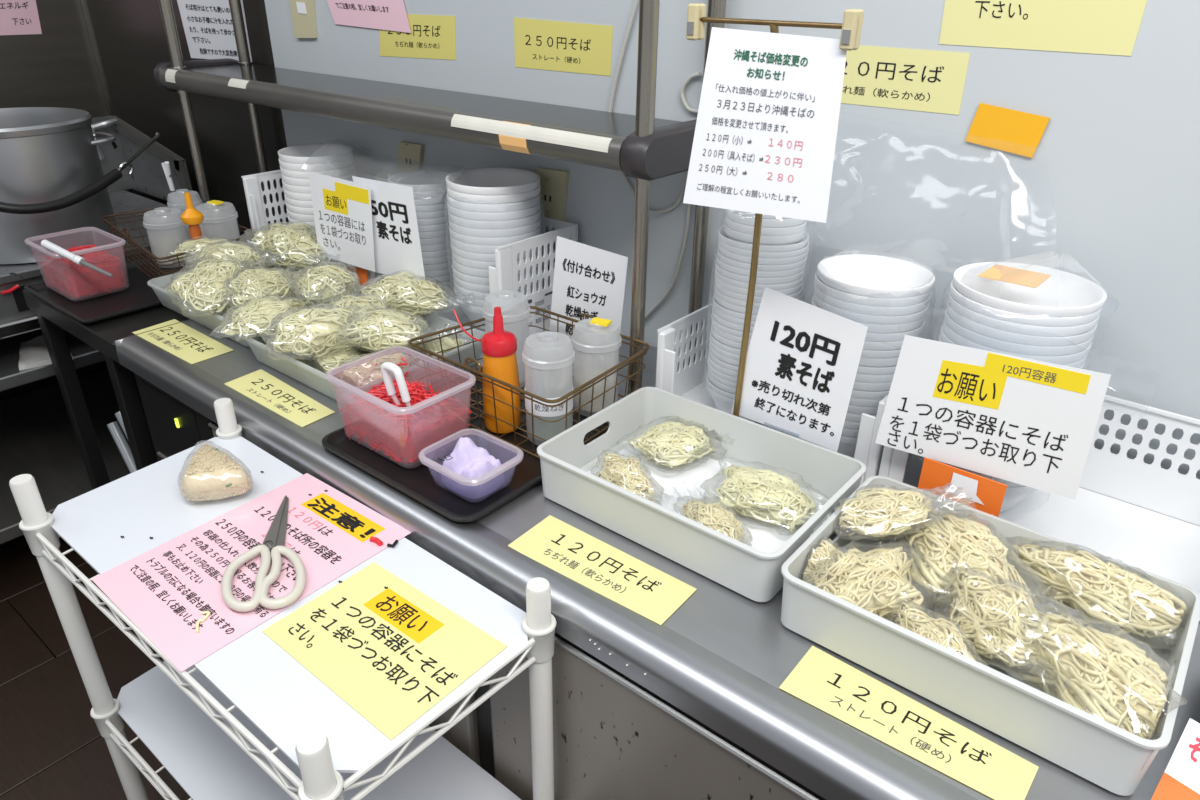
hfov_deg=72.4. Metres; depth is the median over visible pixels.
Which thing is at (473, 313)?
bowl
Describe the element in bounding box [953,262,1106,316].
bowl
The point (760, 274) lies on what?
bowl
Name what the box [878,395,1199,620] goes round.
basket
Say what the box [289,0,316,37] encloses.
switch plate
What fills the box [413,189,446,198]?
bowl
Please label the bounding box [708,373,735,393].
bowl
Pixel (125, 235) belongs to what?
wire basket
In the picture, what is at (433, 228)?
bowl
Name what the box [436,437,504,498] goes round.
food
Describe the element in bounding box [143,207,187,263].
canister
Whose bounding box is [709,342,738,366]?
bowl
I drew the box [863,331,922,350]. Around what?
bowl
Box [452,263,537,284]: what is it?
bowl
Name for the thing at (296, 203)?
bowl
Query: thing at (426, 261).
bowl
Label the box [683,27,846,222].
hanging sign
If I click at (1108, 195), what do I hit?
wall
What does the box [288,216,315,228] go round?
bowl
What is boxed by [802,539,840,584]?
noodles
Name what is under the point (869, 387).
bowl
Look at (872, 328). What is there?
bowl
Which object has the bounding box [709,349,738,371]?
bowl
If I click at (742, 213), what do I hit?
bowl
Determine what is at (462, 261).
bowl
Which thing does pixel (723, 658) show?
countertop
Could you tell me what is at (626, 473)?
noodles
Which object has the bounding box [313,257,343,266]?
bowl
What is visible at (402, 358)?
ginger root
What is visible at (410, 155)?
outlet plate
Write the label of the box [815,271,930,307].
bowl
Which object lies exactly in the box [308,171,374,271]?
table sign
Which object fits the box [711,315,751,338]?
bowl
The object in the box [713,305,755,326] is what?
bowl
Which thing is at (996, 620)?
noodles
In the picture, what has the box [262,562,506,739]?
notice
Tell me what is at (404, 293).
noodles
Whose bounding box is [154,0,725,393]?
overshelf
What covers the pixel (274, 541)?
scissors
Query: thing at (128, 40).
wall
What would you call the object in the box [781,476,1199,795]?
plastic tray
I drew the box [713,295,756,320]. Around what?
bowl
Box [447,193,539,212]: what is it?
bowl
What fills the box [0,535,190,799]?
floor
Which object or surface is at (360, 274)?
card
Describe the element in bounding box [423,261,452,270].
bowl
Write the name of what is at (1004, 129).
tape
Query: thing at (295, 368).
clear tray
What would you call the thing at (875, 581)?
noodles
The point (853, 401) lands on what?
bowl
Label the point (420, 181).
bowl
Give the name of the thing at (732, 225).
bowl
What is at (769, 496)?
noodles
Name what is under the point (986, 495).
card
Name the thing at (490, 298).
canister
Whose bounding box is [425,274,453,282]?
bowl
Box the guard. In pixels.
[91,116,196,206]
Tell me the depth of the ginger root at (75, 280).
1.61 m
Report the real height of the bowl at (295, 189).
0.050 m
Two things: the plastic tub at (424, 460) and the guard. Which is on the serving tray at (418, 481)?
the plastic tub at (424, 460)
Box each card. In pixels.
[343,262,367,286]
[918,457,1006,516]
[1151,718,1199,799]
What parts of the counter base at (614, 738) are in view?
panel trim, control panel, door, door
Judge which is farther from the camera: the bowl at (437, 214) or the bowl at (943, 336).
the bowl at (437, 214)
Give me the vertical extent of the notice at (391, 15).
0.104 m
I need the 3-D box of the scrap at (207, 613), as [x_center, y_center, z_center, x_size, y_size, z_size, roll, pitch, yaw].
[-0.411,0.229,0.846,0.010,0.003,0.031,-2,27,-6]
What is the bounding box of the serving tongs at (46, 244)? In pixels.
[41,240,112,276]
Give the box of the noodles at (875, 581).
[813,547,923,619]
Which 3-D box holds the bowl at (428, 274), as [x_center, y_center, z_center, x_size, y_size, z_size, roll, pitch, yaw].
[-0.335,-0.251,1.615,0.124,0.045,0.124,21,34,34]
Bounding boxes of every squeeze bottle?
[180,192,203,239]
[453,307,520,433]
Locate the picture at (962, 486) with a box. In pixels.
[943,472,983,504]
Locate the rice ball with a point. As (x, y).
(210, 474)
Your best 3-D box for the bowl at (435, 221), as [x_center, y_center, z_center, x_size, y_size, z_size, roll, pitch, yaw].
[-0.334,-0.340,1.569,0.124,0.045,0.124,21,34,34]
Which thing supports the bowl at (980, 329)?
on the bowl at (996, 344)
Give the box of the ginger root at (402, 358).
[374,357,432,392]
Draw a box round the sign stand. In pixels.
[686,3,863,416]
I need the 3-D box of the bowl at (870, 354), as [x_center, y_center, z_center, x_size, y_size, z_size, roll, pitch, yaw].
[0.339,-0.069,1.064,0.140,0.050,0.140,21,34,34]
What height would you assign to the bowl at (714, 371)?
0.045 m
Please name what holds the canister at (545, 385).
in the wire basket at (465, 365)
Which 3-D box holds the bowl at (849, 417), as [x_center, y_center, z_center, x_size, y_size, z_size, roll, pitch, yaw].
[0.339,0.010,1.105,0.140,0.050,0.140,21,34,34]
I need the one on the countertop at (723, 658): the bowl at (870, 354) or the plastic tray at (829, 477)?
the plastic tray at (829, 477)
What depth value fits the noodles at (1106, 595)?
0.79 m
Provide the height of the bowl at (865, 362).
0.050 m
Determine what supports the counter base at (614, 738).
on the floor
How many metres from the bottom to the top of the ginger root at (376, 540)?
0.006 m
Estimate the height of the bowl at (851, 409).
0.050 m
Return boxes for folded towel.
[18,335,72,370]
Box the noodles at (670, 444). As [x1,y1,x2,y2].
[629,421,714,467]
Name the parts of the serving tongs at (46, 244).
arm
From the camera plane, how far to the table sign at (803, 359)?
1.01 m
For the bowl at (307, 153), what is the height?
0.050 m
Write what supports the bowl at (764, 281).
on the bowl at (722, 278)
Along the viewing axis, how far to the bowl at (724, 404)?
1.17 m
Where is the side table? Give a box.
[23,238,255,489]
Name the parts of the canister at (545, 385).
lid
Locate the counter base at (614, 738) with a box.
[134,373,825,799]
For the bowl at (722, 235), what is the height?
0.045 m
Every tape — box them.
[965,103,1049,157]
[978,264,1050,287]
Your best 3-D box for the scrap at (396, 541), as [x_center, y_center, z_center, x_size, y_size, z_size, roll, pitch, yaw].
[-0.244,0.169,0.968,0.009,0.004,0.012,8,28,13]
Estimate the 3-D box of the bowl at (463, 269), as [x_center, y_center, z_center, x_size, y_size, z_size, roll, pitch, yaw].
[-0.183,-0.232,1.474,0.160,0.055,0.160,21,34,34]
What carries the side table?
on the floor
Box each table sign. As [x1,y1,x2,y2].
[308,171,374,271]
[352,176,424,279]
[549,236,627,350]
[731,287,867,451]
[875,335,1110,499]
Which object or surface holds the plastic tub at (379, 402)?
on the serving tray at (418, 481)
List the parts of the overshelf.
post, post, rail, rail, post, post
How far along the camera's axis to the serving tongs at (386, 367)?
1.05 m
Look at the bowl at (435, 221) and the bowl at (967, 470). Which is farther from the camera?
the bowl at (435, 221)
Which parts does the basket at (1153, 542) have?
corner post, panel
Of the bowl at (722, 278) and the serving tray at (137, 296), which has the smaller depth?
the bowl at (722, 278)
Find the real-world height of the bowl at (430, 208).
0.045 m
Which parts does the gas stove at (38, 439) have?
valve lever, rail, panel, toe rail, panel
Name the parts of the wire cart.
post, post, post, post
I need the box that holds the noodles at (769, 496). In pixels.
[715,465,816,531]
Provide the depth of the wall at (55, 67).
2.37 m
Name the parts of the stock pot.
handle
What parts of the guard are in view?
plate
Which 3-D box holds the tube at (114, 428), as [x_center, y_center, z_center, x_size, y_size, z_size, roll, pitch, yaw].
[-1.079,0.272,1.992,0.263,0.418,0.023,21,34,34]
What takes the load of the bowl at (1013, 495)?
in the basket at (1153, 542)
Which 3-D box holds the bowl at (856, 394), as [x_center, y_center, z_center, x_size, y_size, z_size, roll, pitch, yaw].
[0.339,-0.019,1.089,0.140,0.050,0.140,21,34,34]
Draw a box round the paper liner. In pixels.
[588,445,829,552]
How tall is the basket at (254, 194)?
0.189 m
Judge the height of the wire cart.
0.842 m
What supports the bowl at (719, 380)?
on the bowl at (720, 386)
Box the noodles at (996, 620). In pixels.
[949,570,1042,668]
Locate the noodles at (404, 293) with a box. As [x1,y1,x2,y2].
[356,272,450,315]
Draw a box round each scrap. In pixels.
[195,611,209,632]
[387,540,397,546]
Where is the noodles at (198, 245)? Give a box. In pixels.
[172,238,230,265]
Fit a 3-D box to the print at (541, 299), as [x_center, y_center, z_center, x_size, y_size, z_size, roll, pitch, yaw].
[-0.106,-0.157,1.423,0.001,0.049,0.123,21,34,34]
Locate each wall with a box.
[0,0,126,190]
[80,0,288,240]
[264,0,1199,478]
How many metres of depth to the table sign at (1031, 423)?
0.87 m
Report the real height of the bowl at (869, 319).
0.050 m
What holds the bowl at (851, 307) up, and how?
on the bowl at (869, 319)
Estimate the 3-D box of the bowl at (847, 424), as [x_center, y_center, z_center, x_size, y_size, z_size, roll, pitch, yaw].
[0.338,0.020,1.110,0.140,0.050,0.140,21,34,34]
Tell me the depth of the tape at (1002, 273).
0.91 m
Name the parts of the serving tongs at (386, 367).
arm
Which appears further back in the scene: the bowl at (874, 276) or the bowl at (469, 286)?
the bowl at (469, 286)
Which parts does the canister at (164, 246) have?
lid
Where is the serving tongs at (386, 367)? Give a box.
[381,362,413,414]
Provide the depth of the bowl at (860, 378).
1.01 m
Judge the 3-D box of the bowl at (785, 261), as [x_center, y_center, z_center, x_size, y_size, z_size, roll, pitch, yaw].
[0.219,-0.188,1.112,0.120,0.045,0.120,21,34,34]
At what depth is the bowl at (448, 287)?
1.58 m
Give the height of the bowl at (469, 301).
0.055 m
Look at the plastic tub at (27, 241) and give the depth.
1.61 m
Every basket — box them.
[101,205,257,278]
[241,170,387,268]
[367,215,577,349]
[408,306,648,458]
[655,303,887,484]
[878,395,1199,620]
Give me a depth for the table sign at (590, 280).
1.27 m
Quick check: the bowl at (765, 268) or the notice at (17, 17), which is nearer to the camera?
the bowl at (765, 268)
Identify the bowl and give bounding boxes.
[278,144,353,163]
[279,156,353,171]
[280,163,354,178]
[281,170,355,186]
[282,180,352,193]
[283,188,311,200]
[284,195,312,207]
[286,203,313,214]
[287,209,314,221]
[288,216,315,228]
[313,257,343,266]
[388,171,450,191]
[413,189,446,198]
[414,196,446,205]
[415,203,447,211]
[416,209,447,218]
[417,216,448,225]
[418,223,448,231]
[419,229,449,238]
[420,235,450,245]
[421,242,450,251]
[422,248,451,258]
[423,254,451,264]
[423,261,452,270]
[424,267,452,277]
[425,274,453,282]
[434,280,453,298]
[446,167,539,195]
[446,185,539,203]
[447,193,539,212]
[447,201,539,220]
[448,209,540,229]
[448,217,540,237]
[449,225,540,245]
[450,231,540,253]
[450,242,537,261]
[451,249,541,269]
[452,257,537,277]
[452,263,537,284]
[453,274,538,292]
[454,279,542,299]
[454,287,484,307]
[454,294,491,330]
[706,372,734,399]
[706,381,756,422]
[707,359,736,382]
[707,366,736,388]
[708,353,737,377]
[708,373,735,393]
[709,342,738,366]
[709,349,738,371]
[710,330,740,354]
[710,339,739,360]
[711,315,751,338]
[711,324,748,350]
[712,307,753,332]
[712,323,750,343]
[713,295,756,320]
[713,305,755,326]
[714,287,802,308]
[714,291,801,314]
[715,261,804,284]
[715,267,803,290]
[715,274,803,296]
[715,281,802,302]
[716,255,805,277]
[717,249,807,271]
[718,226,808,251]
[718,237,808,258]
[718,243,808,265]
[724,223,804,245]
[725,216,806,235]
[726,209,805,227]
[728,209,791,218]
[811,436,856,457]
[812,296,926,333]
[814,283,929,315]
[814,292,929,324]
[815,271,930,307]
[817,254,934,298]
[841,428,858,437]
[843,421,859,429]
[845,413,875,422]
[847,405,877,414]
[849,398,881,406]
[851,390,888,399]
[853,382,891,391]
[855,374,893,382]
[857,366,895,374]
[859,358,897,367]
[861,335,921,358]
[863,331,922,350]
[865,318,925,341]
[917,455,1037,511]
[932,459,1023,486]
[940,324,1087,367]
[943,320,1091,364]
[944,307,1093,355]
[947,301,1096,346]
[948,290,1099,336]
[949,464,999,478]
[950,280,1102,326]
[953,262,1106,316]
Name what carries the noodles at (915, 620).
in the plastic tray at (989, 693)
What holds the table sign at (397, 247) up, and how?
on the card stand
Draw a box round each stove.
[0,190,231,543]
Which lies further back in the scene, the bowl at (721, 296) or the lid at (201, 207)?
the lid at (201, 207)
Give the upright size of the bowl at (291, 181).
0.050 m
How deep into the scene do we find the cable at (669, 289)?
1.33 m
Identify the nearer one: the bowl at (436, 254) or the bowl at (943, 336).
the bowl at (943, 336)
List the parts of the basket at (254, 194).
corner post, panel, panel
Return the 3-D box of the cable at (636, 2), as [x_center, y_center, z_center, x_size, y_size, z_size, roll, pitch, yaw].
[0.075,-0.454,1.271,0.167,0.326,0.006,21,34,34]
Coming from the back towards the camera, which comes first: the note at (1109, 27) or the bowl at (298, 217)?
the bowl at (298, 217)
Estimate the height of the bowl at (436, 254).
0.045 m
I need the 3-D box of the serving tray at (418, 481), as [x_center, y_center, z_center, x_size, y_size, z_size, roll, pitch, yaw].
[-0.163,0.044,1.151,0.300,0.012,0.346,21,34,34]
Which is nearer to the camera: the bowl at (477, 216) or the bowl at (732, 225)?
the bowl at (732, 225)
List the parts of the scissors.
handle, blade, blade, handle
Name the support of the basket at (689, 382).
on the countertop at (723, 658)
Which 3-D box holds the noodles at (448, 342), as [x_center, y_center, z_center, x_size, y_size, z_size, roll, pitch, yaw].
[-0.273,-0.076,1.325,0.149,0.055,0.120,6,28,9]
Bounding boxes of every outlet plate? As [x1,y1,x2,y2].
[396,141,424,172]
[535,167,569,220]
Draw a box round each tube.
[107,421,136,473]
[115,411,127,438]
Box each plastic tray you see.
[537,387,866,601]
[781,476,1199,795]
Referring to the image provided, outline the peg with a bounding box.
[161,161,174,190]
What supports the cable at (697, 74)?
attached to the wall at (1108, 195)
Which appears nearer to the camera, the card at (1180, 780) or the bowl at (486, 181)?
the card at (1180, 780)
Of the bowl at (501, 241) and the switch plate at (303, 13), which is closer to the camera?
the bowl at (501, 241)
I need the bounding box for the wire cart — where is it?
[9,398,556,799]
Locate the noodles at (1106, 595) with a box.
[1008,543,1186,637]
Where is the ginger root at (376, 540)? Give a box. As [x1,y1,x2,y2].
[370,536,382,545]
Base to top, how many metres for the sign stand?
0.551 m
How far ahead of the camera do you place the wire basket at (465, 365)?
1.18 m
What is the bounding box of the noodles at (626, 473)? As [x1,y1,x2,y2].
[597,452,655,501]
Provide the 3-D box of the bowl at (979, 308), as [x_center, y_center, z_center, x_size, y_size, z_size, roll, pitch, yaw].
[0.472,-0.095,0.925,0.154,0.055,0.154,21,34,34]
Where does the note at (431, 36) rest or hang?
attached to the wall at (1108, 195)
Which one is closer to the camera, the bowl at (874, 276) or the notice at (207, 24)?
the bowl at (874, 276)
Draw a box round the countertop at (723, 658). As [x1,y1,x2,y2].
[114,319,1199,799]
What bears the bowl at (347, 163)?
on the bowl at (346, 171)
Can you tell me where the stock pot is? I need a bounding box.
[0,107,159,263]
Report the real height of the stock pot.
0.285 m
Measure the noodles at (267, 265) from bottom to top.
0.061 m
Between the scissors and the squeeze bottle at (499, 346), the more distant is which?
the squeeze bottle at (499, 346)
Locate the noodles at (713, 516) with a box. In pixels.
[682,499,743,540]
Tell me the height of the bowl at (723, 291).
0.045 m
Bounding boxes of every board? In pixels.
[51,437,527,772]
[117,661,520,799]
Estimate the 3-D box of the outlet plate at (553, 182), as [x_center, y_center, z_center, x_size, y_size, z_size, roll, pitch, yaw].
[-0.092,-0.366,1.466,0.089,0.096,0.014,21,34,34]
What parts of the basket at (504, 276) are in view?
corner post, corner post, panel, panel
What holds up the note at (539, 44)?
attached to the wall at (1108, 195)
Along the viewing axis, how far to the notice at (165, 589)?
0.93 m
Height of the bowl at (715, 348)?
0.045 m
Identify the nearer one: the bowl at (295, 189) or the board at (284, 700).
the board at (284, 700)
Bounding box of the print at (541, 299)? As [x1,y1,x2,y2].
[513,291,552,329]
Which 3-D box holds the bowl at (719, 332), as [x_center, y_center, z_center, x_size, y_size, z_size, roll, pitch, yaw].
[0.217,-0.088,1.163,0.120,0.045,0.120,21,34,34]
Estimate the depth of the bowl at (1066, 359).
0.88 m
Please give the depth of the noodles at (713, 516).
0.92 m
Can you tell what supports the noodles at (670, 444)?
on the paper liner
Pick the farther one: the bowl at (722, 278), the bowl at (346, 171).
the bowl at (346, 171)
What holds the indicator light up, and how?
attached to the counter base at (614, 738)
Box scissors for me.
[221,495,305,611]
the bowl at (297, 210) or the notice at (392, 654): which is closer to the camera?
the notice at (392, 654)
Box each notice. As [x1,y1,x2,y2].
[0,0,41,34]
[91,473,410,671]
[177,0,251,61]
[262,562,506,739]
[327,0,410,32]
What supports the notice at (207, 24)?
attached to the wall at (128, 40)
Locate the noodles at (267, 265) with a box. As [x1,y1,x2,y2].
[258,257,280,270]
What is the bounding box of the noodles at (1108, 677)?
[1020,610,1168,738]
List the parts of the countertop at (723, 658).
trim, price strip, price strip, price strip, price strip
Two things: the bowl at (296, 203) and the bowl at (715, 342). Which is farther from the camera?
the bowl at (296, 203)
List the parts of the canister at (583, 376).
lid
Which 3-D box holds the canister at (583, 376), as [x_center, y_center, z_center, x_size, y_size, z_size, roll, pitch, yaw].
[-0.006,-0.051,1.187,0.072,0.140,0.072,21,34,34]
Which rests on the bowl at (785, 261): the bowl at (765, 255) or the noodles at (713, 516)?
the bowl at (765, 255)
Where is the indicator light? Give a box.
[174,418,179,427]
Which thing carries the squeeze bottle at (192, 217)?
in the wire basket at (125, 235)
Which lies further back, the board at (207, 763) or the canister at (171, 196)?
the canister at (171, 196)
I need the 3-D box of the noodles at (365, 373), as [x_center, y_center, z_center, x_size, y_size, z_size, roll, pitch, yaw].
[-0.328,-0.051,1.266,0.097,0.062,0.145,24,35,37]
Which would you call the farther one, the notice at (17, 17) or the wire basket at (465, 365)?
the notice at (17, 17)
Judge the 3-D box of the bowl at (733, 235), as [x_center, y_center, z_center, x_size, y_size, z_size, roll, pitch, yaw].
[0.219,-0.214,1.098,0.106,0.040,0.106,21,34,34]
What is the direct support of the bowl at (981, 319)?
on the bowl at (980, 329)
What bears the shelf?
attached to the gas stove at (38, 439)
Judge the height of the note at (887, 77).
0.072 m
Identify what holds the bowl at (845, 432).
on the bowl at (847, 445)
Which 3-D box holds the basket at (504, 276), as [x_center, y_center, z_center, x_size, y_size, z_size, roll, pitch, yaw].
[-0.245,-0.247,1.519,0.377,0.189,0.192,21,34,34]
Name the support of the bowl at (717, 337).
on the bowl at (715, 342)
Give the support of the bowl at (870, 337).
on the bowl at (874, 346)
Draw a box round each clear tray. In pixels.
[147,253,364,346]
[242,294,484,404]
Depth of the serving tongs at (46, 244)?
1.52 m
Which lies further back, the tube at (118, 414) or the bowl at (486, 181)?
the tube at (118, 414)
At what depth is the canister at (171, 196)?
1.86 m
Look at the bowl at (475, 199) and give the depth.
1.35 m
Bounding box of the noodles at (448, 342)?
[403,334,463,365]
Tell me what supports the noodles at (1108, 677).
in the plastic tray at (989, 693)
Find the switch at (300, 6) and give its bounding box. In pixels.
[296,2,305,13]
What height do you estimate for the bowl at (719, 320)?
0.045 m
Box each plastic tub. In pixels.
[24,227,125,257]
[326,346,475,414]
[418,428,522,485]
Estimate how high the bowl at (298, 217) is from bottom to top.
0.050 m
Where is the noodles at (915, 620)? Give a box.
[895,601,975,660]
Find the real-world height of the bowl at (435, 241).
0.045 m
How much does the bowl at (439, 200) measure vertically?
0.045 m
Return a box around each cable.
[608,0,687,213]
[645,204,690,318]
[680,72,700,113]
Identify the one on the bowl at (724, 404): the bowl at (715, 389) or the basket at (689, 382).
the bowl at (715, 389)
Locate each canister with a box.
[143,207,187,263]
[167,189,202,206]
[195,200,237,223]
[482,290,529,322]
[522,331,574,440]
[571,317,621,411]
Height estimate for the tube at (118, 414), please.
0.475 m
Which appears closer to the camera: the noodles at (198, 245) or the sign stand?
the sign stand
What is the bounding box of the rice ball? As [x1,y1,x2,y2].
[181,443,250,500]
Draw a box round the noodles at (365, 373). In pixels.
[341,352,413,385]
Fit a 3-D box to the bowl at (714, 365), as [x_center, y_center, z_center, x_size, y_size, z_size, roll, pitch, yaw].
[0.215,-0.042,1.187,0.120,0.045,0.120,21,34,34]
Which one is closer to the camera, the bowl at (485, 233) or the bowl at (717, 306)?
the bowl at (717, 306)
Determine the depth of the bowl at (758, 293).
1.08 m
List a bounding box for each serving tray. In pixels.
[24,258,195,323]
[322,367,608,521]
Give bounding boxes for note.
[379,14,455,59]
[514,18,612,75]
[841,45,969,114]
[939,0,1146,55]
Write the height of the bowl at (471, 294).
0.055 m
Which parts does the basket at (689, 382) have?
corner post, panel, corner post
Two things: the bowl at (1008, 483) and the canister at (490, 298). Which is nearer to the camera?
the bowl at (1008, 483)
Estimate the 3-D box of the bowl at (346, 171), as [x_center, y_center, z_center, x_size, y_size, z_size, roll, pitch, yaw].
[-0.592,-0.471,1.730,0.150,0.050,0.150,21,34,34]
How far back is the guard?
2.31 m
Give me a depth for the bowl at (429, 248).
1.54 m
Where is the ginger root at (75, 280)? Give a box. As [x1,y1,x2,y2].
[39,244,126,297]
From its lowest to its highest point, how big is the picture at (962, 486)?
0.027 m
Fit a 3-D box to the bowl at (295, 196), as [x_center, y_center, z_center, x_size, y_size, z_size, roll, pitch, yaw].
[-0.593,-0.432,1.750,0.150,0.050,0.150,21,34,34]
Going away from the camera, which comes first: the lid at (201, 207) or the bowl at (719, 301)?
the bowl at (719, 301)
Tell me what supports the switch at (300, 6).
attached to the switch plate at (303, 13)
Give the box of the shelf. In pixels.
[0,329,104,391]
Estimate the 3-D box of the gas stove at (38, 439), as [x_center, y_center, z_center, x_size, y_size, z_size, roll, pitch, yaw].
[-1.646,0.027,2.027,0.768,0.798,1.300,21,34,34]
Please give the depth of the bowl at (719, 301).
1.10 m
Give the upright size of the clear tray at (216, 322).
0.050 m
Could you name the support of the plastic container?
in the plastic tub at (379, 402)
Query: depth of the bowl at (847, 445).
1.06 m

